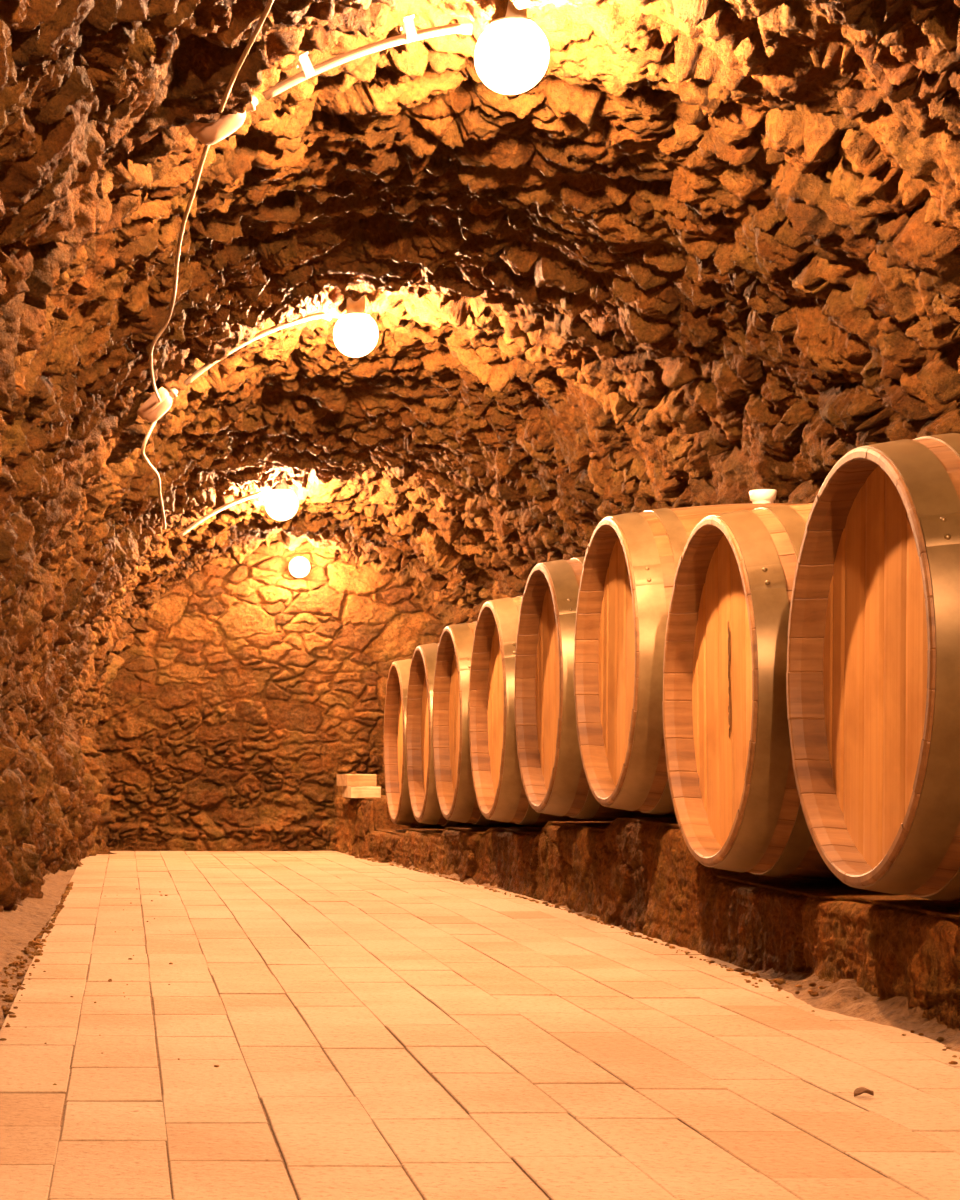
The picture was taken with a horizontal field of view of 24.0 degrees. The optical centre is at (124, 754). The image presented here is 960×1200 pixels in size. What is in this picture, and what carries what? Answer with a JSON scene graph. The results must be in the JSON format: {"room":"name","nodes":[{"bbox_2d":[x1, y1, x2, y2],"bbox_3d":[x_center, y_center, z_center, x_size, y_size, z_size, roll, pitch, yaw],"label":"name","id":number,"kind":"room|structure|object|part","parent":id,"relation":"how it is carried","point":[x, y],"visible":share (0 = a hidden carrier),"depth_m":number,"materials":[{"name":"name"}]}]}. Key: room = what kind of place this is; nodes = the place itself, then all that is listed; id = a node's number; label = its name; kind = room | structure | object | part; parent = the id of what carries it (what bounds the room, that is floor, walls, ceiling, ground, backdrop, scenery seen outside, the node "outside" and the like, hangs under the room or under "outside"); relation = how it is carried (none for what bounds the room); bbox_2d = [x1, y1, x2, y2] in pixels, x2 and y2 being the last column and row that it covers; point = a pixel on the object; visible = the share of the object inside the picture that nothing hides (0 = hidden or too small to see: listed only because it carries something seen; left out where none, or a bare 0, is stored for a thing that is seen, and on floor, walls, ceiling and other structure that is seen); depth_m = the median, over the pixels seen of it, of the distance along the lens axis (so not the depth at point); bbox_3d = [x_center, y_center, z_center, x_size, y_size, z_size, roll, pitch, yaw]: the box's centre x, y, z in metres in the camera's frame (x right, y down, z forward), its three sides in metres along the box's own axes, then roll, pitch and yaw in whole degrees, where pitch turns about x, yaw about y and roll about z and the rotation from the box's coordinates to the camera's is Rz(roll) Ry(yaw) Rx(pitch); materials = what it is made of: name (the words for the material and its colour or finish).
{"room":"wine cellar","nodes":[
{"label":"wine cellar","id":0,"kind":"room"},
{"bbox_2d":[0,475,121,911],"bbox_3d":[-0.575,-0.129,6.214,0.583,1.758,19.434,0,0,2],"label":"wall","id":1,"kind":"structure","parent":0,"point":[56,678],"depth_m":10.90,"materials":[{"name":"stone"}]},
{"bbox_2d":[96,539,443,851],"bbox_3d":[1.148,-0.874,15.738,4.499,3.247,0.285,0,0,1],"label":"wall","id":2,"kind":"structure","parent":0,"point":[253,684],"depth_m":15.80,"materials":[{"name":"stone"}]},
{"bbox_2d":[291,561,304,574],"bbox_3d":[1.240,-1.335,15.668,0.150,0.150,0.225,0,0,0],"label":"globe lamp","id":3,"kind":"object","parent":2,"relation":"attached to","point":[298,567],"visible":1,"depth_m":15.62,"materials":[{"name":"white glass"}]},
{"bbox_3d":[1.240,-1.335,15.642,0.072,0.072,0.096,0,0,0],"label":"bulb","id":4,"kind":"part","parent":3,"relation":"part of","materials":[{"name":"white glass"}]},
{"bbox_2d":[0,0,959,663],"bbox_3d":[1.108,-1.487,6.210,3.643,1.740,19.420,0,0,0],"label":"ceiling","id":5,"kind":"structure","parent":0,"point":[674,253],"depth_m":8.05,"materials":[{"name":"stone"}]},
{"bbox_2d":[137,387,177,422],"bbox_3d":[0.150,-1.624,10.200,0.193,0.161,0.130,0,0,0],"label":"junction box","id":6,"kind":"object","parent":5,"relation":"attached to","point":[152,410],"visible":0.99,"depth_m":10.15,"materials":[{"name":"plastic"}]},
{"bbox_2d":[141,421,165,528],"bbox_3d":[0.189,-1.456,11.519,0.082,0.269,2.740,0,0,3],"label":"electrical cable","id":7,"kind":"object","parent":6,"relation":"hanging from","point":[145,458],"visible":1,"depth_m":10.89,"materials":[{"name":"white plastic"}]},
{"bbox_2d":[185,94,257,144],"bbox_3d":[0.272,-1.799,6.200,0.208,0.148,0.130,0,0,0],"label":"junction box","id":8,"kind":"object","parent":5,"relation":"attached to","point":[206,133],"visible":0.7,"depth_m":6.16,"materials":[{"name":"plastic"}]},
{"bbox_2d":[149,145,209,401],"bbox_3d":[0.156,-1.665,8.196,0.109,0.222,3.876,0,0,-1],"label":"electrical cable","id":9,"kind":"object","parent":8,"relation":"hanging from","point":[206,147],"visible":0.93,"depth_m":7.37,"materials":[{"name":"white plastic"}]},
{"bbox_2d":[218,0,273,112],"bbox_3d":[0.301,-1.791,5.670,0.036,0.070,0.933,0,0,-6],"label":"electrical cable","id":10,"kind":"object","parent":8,"relation":"attached to","point":[270,2],"visible":1,"depth_m":5.58,"materials":[{"name":"white plastic"}]},
{"bbox_2d":[179,490,263,536],"bbox_3d":[0.609,-1.523,13.900,0.540,0.299,0.027,0,0,0],"label":"conduit","id":11,"kind":"object","parent":5,"relation":"attached to","point":[259,493],"visible":1,"depth_m":13.89,"materials":[{"name":"white plastic"}]},
{"bbox_2d":[183,312,331,385],"bbox_3d":[0.615,-1.883,10.200,0.690,0.344,0.027,0,0,0],"label":"conduit","id":12,"kind":"object","parent":5,"relation":"attached to","point":[326,316],"visible":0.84,"depth_m":10.19,"materials":[{"name":"white plastic"}]},
{"bbox_2d":[271,479,291,509],"bbox_3d":[0.990,-1.635,13.900,0.210,0.310,0.210,0,0,0],"label":"bulb","id":13,"kind":"object","parent":5,"relation":"attached to","point":[281,503],"visible":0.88,"depth_m":13.87,"materials":[{"name":"white glass"}]},
{"bbox_3d":[0.990,-1.609,13.900,0.072,0.120,0.072,0,0,0],"label":"bulb","id":14,"kind":"part","parent":13,"relation":"part of","materials":[{"name":"white glass"}]},
{"bbox_2d":[342,289,369,341],"bbox_3d":[1.070,-2.002,10.200,0.210,0.315,0.210,0,0,0],"label":"globe lamp","id":15,"kind":"object","parent":5,"relation":"attached to","point":[355,309],"visible":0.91,"depth_m":10.17,"materials":[{"name":"white glass"}]},
{"bbox_3d":[1.070,-1.974,10.200,0.072,0.120,0.072,0,0,0],"label":"bulb","id":16,"kind":"part","parent":15,"relation":"part of","materials":[{"name":"white glass"}]},
{"bbox_2d":[262,14,471,100],"bbox_3d":[0.681,-1.957,6.200,0.589,0.226,0.112,0,0,0],"label":"conduit","id":17,"kind":"object","parent":5,"relation":"attached to","point":[410,34],"visible":1,"depth_m":6.19,"materials":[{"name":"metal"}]},
{"bbox_2d":[489,0,534,68],"bbox_3d":[1.090,-2.013,6.200,0.210,0.295,0.210,0,0,0],"label":"globe lamp","id":18,"kind":"object","parent":5,"relation":"attached to","point":[511,55],"visible":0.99,"depth_m":6.17,"materials":[{"name":"white glass"}]},
{"bbox_3d":[1.090,-1.994,6.200,0.072,0.120,0.072,0,0,0],"label":"bulb","id":19,"kind":"part","parent":18,"relation":"part of","materials":[{"name":"white glass"}]},
{"bbox_2d":[0,851,959,1199],"bbox_3d":[1.050,0.627,6.250,4.500,0.179,19.500,0,0,0],"label":"floor","id":20,"kind":"structure","parent":0,"point":[375,1030],"depth_m":4.62,"materials":[{"name":"beige tile"}]},
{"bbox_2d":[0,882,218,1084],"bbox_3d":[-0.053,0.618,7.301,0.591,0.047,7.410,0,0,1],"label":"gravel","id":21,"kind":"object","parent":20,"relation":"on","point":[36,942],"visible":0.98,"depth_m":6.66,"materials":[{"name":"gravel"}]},
{"bbox_2d":[355,856,959,1064],"bbox_3d":[1.672,0.620,8.812,0.203,0.113,11.228,0,0,-1],"label":"rubble","id":22,"kind":"object","parent":20,"relation":"on","point":[754,975],"visible":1,"depth_m":6.30,"materials":[{"name":"stone"}]},
{"bbox_2d":[854,1087,873,1096],"bbox_3d":[1.335,0.609,3.975,0.040,0.015,0.022,0,0,-14],"label":"dry leaf","id":23,"kind":"object","parent":20,"relation":"on","point":[858,1091],"visible":1,"depth_m":3.98,"materials":[{"name":"brown plant"}]},
{"bbox_2d":[334,795,959,1030],"bbox_3d":[2.267,0.499,8.725,1.606,0.535,14.450,0,0,0],"label":"stone ledge","id":24,"kind":"structure","parent":0,"point":[638,874],"depth_m":7.00,"materials":[{"name":"stone"}]},
{"bbox_2d":[342,786,380,797],"bbox_3d":[1.605,0.250,14.950,0.200,0.076,0.466,0,0,-2],"label":"wooden board","id":25,"kind":"object","parent":24,"relation":"on","point":[347,791],"visible":0.95,"depth_m":14.72,"materials":[{"name":"beige wood"}]},
{"bbox_2d":[337,774,375,785],"bbox_3d":[1.585,0.172,15.080,0.200,0.081,0.346,0,0,-7],"label":"wooden board","id":26,"kind":"object","parent":25,"relation":"on","point":[342,779],"visible":1,"depth_m":14.92,"materials":[{"name":"brown wood"}]},
{"bbox_2d":[384,659,445,828],"bbox_3d":[2.240,-0.078,13.710,1.142,1.104,1.104,0,0,0],"label":"wine barrel","id":27,"kind":"object","parent":24,"relation":"on","point":[395,760],"visible":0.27,"depth_m":14.00,"materials":[{"name":"brown wood"}]},
{"bbox_2d":[406,643,499,826],"bbox_3d":[2.240,-0.120,12.580,1.142,1.104,1.104,0,0,0],"label":"wine barrel","id":28,"kind":"object","parent":24,"relation":"on","point":[425,806],"visible":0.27,"depth_m":12.85,"materials":[{"name":"brown wood"}]},
{"bbox_2d":[432,621,543,826],"bbox_3d":[2.240,-0.167,11.460,1.143,1.126,1.126,0,-1,0],"label":"wine barrel","id":29,"kind":"object","parent":24,"relation":"on","point":[456,795],"visible":0.3,"depth_m":11.63,"materials":[{"name":"brown wood"}]},
{"bbox_2d":[469,595,611,825],"bbox_3d":[2.240,-0.208,10.190,1.142,1.104,1.104,0,0,0],"label":"wine barrel","id":30,"kind":"object","parent":24,"relation":"on","point":[500,793],"visible":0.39,"depth_m":10.33,"materials":[{"name":"brown wood"}]},
{"bbox_2d":[514,556,675,820],"bbox_3d":[2.240,-0.272,8.940,1.142,1.104,1.104,0,0,0],"label":"wine barrel","id":31,"kind":"object","parent":24,"relation":"on","point":[554,780],"visible":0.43,"depth_m":9.01,"materials":[{"name":"brown wood"}]},
{"bbox_2d":[574,489,797,814],"bbox_3d":[2.240,-0.349,7.690,1.142,1.151,1.104,0,0,0],"label":"wine barrel","id":32,"kind":"object","parent":24,"relation":"on","point":[631,560],"visible":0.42,"depth_m":7.61,"materials":[{"name":"brown wood"}]},
{"bbox_2d":[662,503,840,880],"bbox_3d":[2.240,-0.183,6.340,1.143,1.136,1.136,0,-2,0],"label":"wine barrel","id":33,"kind":"object","parent":24,"relation":"on","point":[735,797],"visible":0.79,"depth_m":6.27,"materials":[{"name":"brown wood"}]},
{"bbox_2d":[786,433,959,900],"bbox_3d":[2.240,-0.200,5.060,1.143,1.126,1.126,0,1,0],"label":"wine barrel","id":34,"kind":"object","parent":24,"relation":"on","point":[873,672],"visible":1,"depth_m":5.08,"materials":[{"name":"brown wood"}]},
{"bbox_2d":[773,425,959,503],"bbox_3d":[2.856,-0.212,6.210,0.938,1.925,19.420,0,0,0],"label":"wall","id":35,"kind":"structure","parent":0,"point":[806,494],"depth_m":9.12,"materials":[{"name":"stone"}]}
]}

